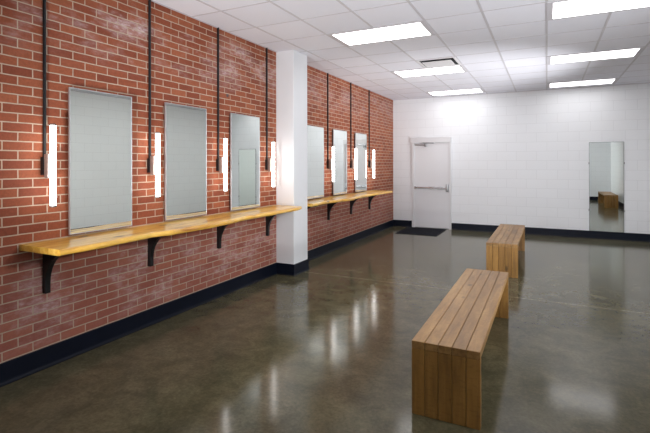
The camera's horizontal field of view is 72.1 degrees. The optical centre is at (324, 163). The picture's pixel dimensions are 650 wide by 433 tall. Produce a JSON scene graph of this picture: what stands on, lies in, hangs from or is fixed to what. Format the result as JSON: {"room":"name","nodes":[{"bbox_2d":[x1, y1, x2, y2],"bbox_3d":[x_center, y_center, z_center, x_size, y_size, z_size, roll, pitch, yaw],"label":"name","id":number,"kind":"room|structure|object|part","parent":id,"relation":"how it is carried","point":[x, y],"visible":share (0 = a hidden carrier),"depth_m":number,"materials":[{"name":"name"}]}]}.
{"room":"dressing room","nodes":[
{"label":"dressing room","id":0,"kind":"room"},
{"bbox_2d":[0,0,392,363],"bbox_3d":[-0.813,-0.014,6.033,0.150,3.050,10.781,0,0,26],"label":"wall","id":1,"kind":"structure","parent":0,"point":[94,45],"depth_m":4.05,"materials":[{"name":"red brick"}]},
{"bbox_2d":[40,0,56,206],"bbox_3d":[-2.026,-0.610,3.276,0.134,1.854,0.048,0,0,26],"label":"wall sconce","id":2,"kind":"object","parent":1,"relation":"attached to","point":[48,161],"visible":1,"depth_m":3.26,"materials":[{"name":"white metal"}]},
{"bbox_2d":[68,87,131,234],"bbox_3d":[-1.860,-0.021,3.714,0.040,1.145,0.582,0,0,26],"label":"wall mirror","id":3,"kind":"object","parent":1,"relation":"attached to","point":[99,123],"visible":1,"depth_m":3.67,"materials":[{"name":"metal"}]},
{"bbox_2d":[147,0,159,197],"bbox_3d":[-1.591,-0.611,4.152,0.134,1.854,0.048,0,0,26],"label":"wall sconce","id":4,"kind":"object","parent":1,"relation":"attached to","point":[153,162],"visible":1,"depth_m":4.15,"materials":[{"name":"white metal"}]},
{"bbox_2d":[19,205,301,293],"bbox_3d":[-1.194,0.763,4.541,0.493,0.387,3.343,0,0,26],"label":"shelf","id":5,"kind":"object","parent":1,"relation":"attached to","point":[51,250],"visible":1,"depth_m":3.75,"materials":[{"name":"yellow wood"}]},
{"bbox_2d":[164,102,206,220],"bbox_3d":[-1.428,-0.022,4.583,0.040,1.145,0.582,0,0,26],"label":"wall mirror","id":6,"kind":"object","parent":1,"relation":"attached to","point":[185,127],"visible":1,"depth_m":4.54,"materials":[{"name":"metal"}]},
{"bbox_2d":[0,220,393,386],"bbox_3d":[-0.607,1.435,5.932,0.305,0.150,10.781,0,0,26],"label":"baseboard","id":7,"kind":"structure","parent":1,"relation":"attached to","point":[15,369],"depth_m":4.14,"materials":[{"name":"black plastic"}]},
{"bbox_2d":[216,27,226,191],"bbox_3d":[-1.158,-0.612,5.021,0.134,1.854,0.048,0,0,26],"label":"wall sconce","id":8,"kind":"object","parent":1,"relation":"attached to","point":[221,162],"visible":1,"depth_m":5.03,"materials":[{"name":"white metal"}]},
{"bbox_2d":[229,113,259,210],"bbox_3d":[-0.983,-0.022,5.478,0.040,1.145,0.582,0,0,26],"label":"wall mirror","id":9,"kind":"object","parent":1,"relation":"attached to","point":[244,130],"visible":1,"depth_m":5.44,"materials":[{"name":"metal"}]},
{"bbox_2d":[265,48,274,187],"bbox_3d":[-0.722,-0.613,5.898,0.134,1.854,0.048,0,0,26],"label":"wall sconce","id":10,"kind":"object","parent":1,"relation":"attached to","point":[269,162],"visible":1,"depth_m":5.91,"materials":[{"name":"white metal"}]},
{"bbox_2d":[307,125,323,198],"bbox_3d":[-0.163,-0.024,7.127,0.040,1.145,0.582,0,0,26],"label":"wall mirror","id":11,"kind":"object","parent":1,"relation":"attached to","point":[315,135],"visible":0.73,"depth_m":7.11,"materials":[{"name":"metal"}]},
{"bbox_2d":[327,73,334,181],"bbox_3d":[0.098,-0.614,7.548,0.134,1.854,0.048,0,0,26],"label":"wall sconce","id":12,"kind":"object","parent":1,"relation":"attached to","point":[330,162],"visible":1,"depth_m":7.56,"materials":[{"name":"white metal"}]},
{"bbox_2d":[332,129,346,194],"bbox_3d":[0.261,-0.025,7.979,0.040,1.145,0.582,0,0,26],"label":"wall mirror","id":13,"kind":"object","parent":1,"relation":"attached to","point":[339,137],"visible":0.98,"depth_m":7.97,"materials":[{"name":"metal"}]},
{"bbox_2d":[307,190,392,219],"bbox_3d":[0.469,0.760,7.913,0.469,0.387,3.412,0,0,26],"label":"shelf","id":14,"kind":"object","parent":1,"relation":"attached to","point":[331,201],"visible":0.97,"depth_m":7.57,"materials":[{"name":"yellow wood"}]},
{"bbox_2d":[350,83,356,179],"bbox_3d":[0.541,-0.615,8.438,0.134,1.854,0.048,0,0,26],"label":"wall sconce","id":15,"kind":"object","parent":1,"relation":"attached to","point":[353,163],"visible":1,"depth_m":8.46,"materials":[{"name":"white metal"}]},
{"bbox_2d":[354,133,366,191],"bbox_3d":[0.707,-0.026,8.876,0.040,1.145,0.582,0,0,26],"label":"wall mirror","id":16,"kind":"object","parent":1,"relation":"attached to","point":[360,140],"visible":0.98,"depth_m":8.87,"materials":[{"name":"metal"}]},
{"bbox_2d":[368,90,374,178],"bbox_3d":[0.974,-0.616,9.310,0.134,1.854,0.048,0,0,26],"label":"wall sconce","id":17,"kind":"object","parent":1,"relation":"attached to","point":[371,163],"visible":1,"depth_m":9.30,"materials":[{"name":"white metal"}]},
{"bbox_2d":[276,50,307,263],"bbox_3d":[-0.470,-0.015,6.264,0.299,3.050,0.384,0,0,26],"label":"pillar","id":18,"kind":"structure","parent":0,"point":[291,65],"depth_m":6.11,"materials":[{"name":"paint"}]},
{"bbox_2d":[0,226,649,432],"bbox_3d":[1.782,1.556,4.745,5.939,0.100,11.081,0,0,26],"label":"floor","id":19,"kind":"structure","parent":0,"point":[326,347],"depth_m":3.49,"materials":[{"name":"concrete"}]},
{"bbox_2d":[397,227,446,235],"bbox_3d":[2.147,1.499,9.906,0.880,0.012,1.030,0,0,26],"label":"door mat","id":20,"kind":"object","parent":19,"relation":"on","point":[410,230],"visible":1,"depth_m":9.83,"materials":[{"name":"black rubber"}]},
{"bbox_2d":[412,268,508,429],"bbox_3d":[1.161,1.286,3.534,0.396,0.443,2.070,0,0,26],"label":"wooden bench","id":21,"kind":"object","parent":19,"relation":"on","point":[447,350],"visible":1,"depth_m":2.68,"materials":[{"name":"brown wood"}]},
{"bbox_3d":[0.710,1.310,2.628,0.396,0.396,0.046,0,0,26],"label":"panel","id":22,"kind":"part","parent":21,"relation":"part of","materials":[{"name":"brown wood"}]},
{"bbox_3d":[1.161,1.087,3.534,0.396,0.046,2.070,0,0,26],"label":"seat","id":23,"kind":"part","parent":21,"relation":"part of","materials":[{"name":"brown wood"}]},
{"bbox_3d":[1.611,1.308,4.440,0.396,0.396,0.046,0,0,26],"label":"panel","id":24,"kind":"part","parent":21,"relation":"part of","materials":[{"name":"brown wood"}]},
{"bbox_2d":[486,224,524,277],"bbox_3d":[2.814,1.283,6.866,0.396,0.443,2.070,0,0,26],"label":"wooden bench","id":25,"kind":"object","parent":19,"relation":"on","point":[502,248],"visible":0.94,"depth_m":6.00,"materials":[{"name":"brown wood"}]},
{"bbox_3d":[2.364,1.307,5.960,0.396,0.396,0.046,0,0,26],"label":"panel","id":26,"kind":"part","parent":25,"relation":"part of","materials":[{"name":"brown wood"}]},
{"bbox_3d":[2.814,1.084,6.866,0.396,0.046,2.070,0,0,26],"label":"seat","id":27,"kind":"part","parent":25,"relation":"part of","materials":[{"name":"brown wood"}]},
{"bbox_3d":[3.265,1.305,7.772,0.396,0.396,0.046,0,0,26],"label":"panel","id":28,"kind":"part","parent":25,"relation":"part of","materials":[{"name":"brown wood"}]},
{"bbox_2d":[151,0,649,99],"bbox_3d":[1.776,-1.581,4.745,5.939,0.086,11.081,0,0,26],"label":"ceiling","id":29,"kind":"structure","parent":0,"point":[504,46],"depth_m":5.54,"materials":[{"name":"tile"}]},
{"bbox_2d":[327,20,435,46],"bbox_3d":[0.673,-1.537,5.315,1.168,0.010,0.594,0,0,26],"label":"recessed light","id":30,"kind":"object","parent":29,"relation":"in","point":[416,29],"visible":1,"depth_m":5.29,"materials":[{"name":"white plastic"}]},
{"bbox_2d":[391,65,467,77],"bbox_3d":[1.742,-1.539,7.464,1.168,0.010,0.594,0,0,26],"label":"recessed light","id":31,"kind":"object","parent":29,"relation":"in","point":[458,68],"visible":1,"depth_m":7.44,"materials":[{"name":"white plastic"}]},
{"bbox_2d":[416,56,461,67],"bbox_3d":[1.738,-1.529,6.796,0.570,0.030,0.570,0,0,26],"label":"ceiling vent","id":32,"kind":"object","parent":29,"relation":"in","point":[446,61],"visible":1,"depth_m":6.73,"materials":[{"name":"metal"}]},
{"bbox_2d":[425,88,484,95],"bbox_3d":[2.810,-1.541,9.613,1.168,0.010,0.594,0,0,26],"label":"recessed light","id":33,"kind":"object","parent":29,"relation":"in","point":[475,90],"visible":1,"depth_m":9.64,"materials":[{"name":"white plastic"}]},
{"bbox_2d":[547,78,618,87],"bbox_3d":[4.913,-1.545,8.568,1.168,0.010,0.594,0,0,26],"label":"recessed light","id":34,"kind":"object","parent":29,"relation":"in","point":[611,80],"visible":1,"depth_m":8.58,"materials":[{"name":"white plastic"}]},
{"bbox_2d":[547,47,644,64],"bbox_3d":[3.844,-1.543,6.418,1.168,0.010,0.594,0,0,26],"label":"recessed light","id":35,"kind":"object","parent":29,"relation":"in","point":[629,52],"visible":1,"depth_m":6.41,"materials":[{"name":"white plastic"}]},
{"bbox_2d":[547,0,649,20],"bbox_3d":[2.776,-1.541,4.269,1.168,0.010,0.594,0,0,26],"label":"recessed light","id":36,"kind":"object","parent":29,"relation":"in","point":[561,9],"visible":1,"depth_m":4.40,"materials":[{"name":"white plastic"}]},
{"bbox_2d":[393,83,649,233],"bbox_3d":[4.212,-0.023,9.639,5.939,3.050,0.150,0,0,26],"label":"wall","id":37,"kind":"structure","parent":0,"point":[518,158],"depth_m":9.49,"materials":[{"name":"white paint"}]},
{"bbox_2d":[394,220,411,226],"bbox_3d":[1.862,1.431,10.710,0.471,0.150,0.026,0,0,26],"label":"baseboard","id":38,"kind":"structure","parent":37,"relation":"attached to","point":[404,223],"depth_m":10.70,"materials":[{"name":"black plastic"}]},
{"bbox_2d":[410,137,451,229],"bbox_3d":[2.448,0.447,10.376,0.953,2.115,0.101,0,0,26],"label":"door","id":39,"kind":"structure","parent":37,"relation":"in","point":[431,159],"depth_m":10.39,"materials":[{"name":"paint"}]},
{"bbox_3d":[2.312,-0.459,10.422,0.443,0.082,0.064,0,0,26],"label":"closer arm","id":40,"kind":"part","parent":39,"relation":"part of","materials":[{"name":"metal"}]},
{"bbox_2d":[451,223,649,241],"bbox_3d":[4.795,1.426,9.252,4.255,0.150,0.026,0,0,26],"label":"baseboard","id":41,"kind":"structure","parent":37,"relation":"attached to","point":[454,226],"depth_m":9.16,"materials":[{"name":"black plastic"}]},
{"bbox_2d":[588,142,624,232],"bbox_3d":[5.587,0.458,8.860,0.612,1.782,0.022,0,0,26],"label":"wall mirror","id":42,"kind":"object","parent":37,"relation":"attached to","point":[606,162],"visible":1,"depth_m":8.85,"materials":[{"name":"grey metal"}]}
]}

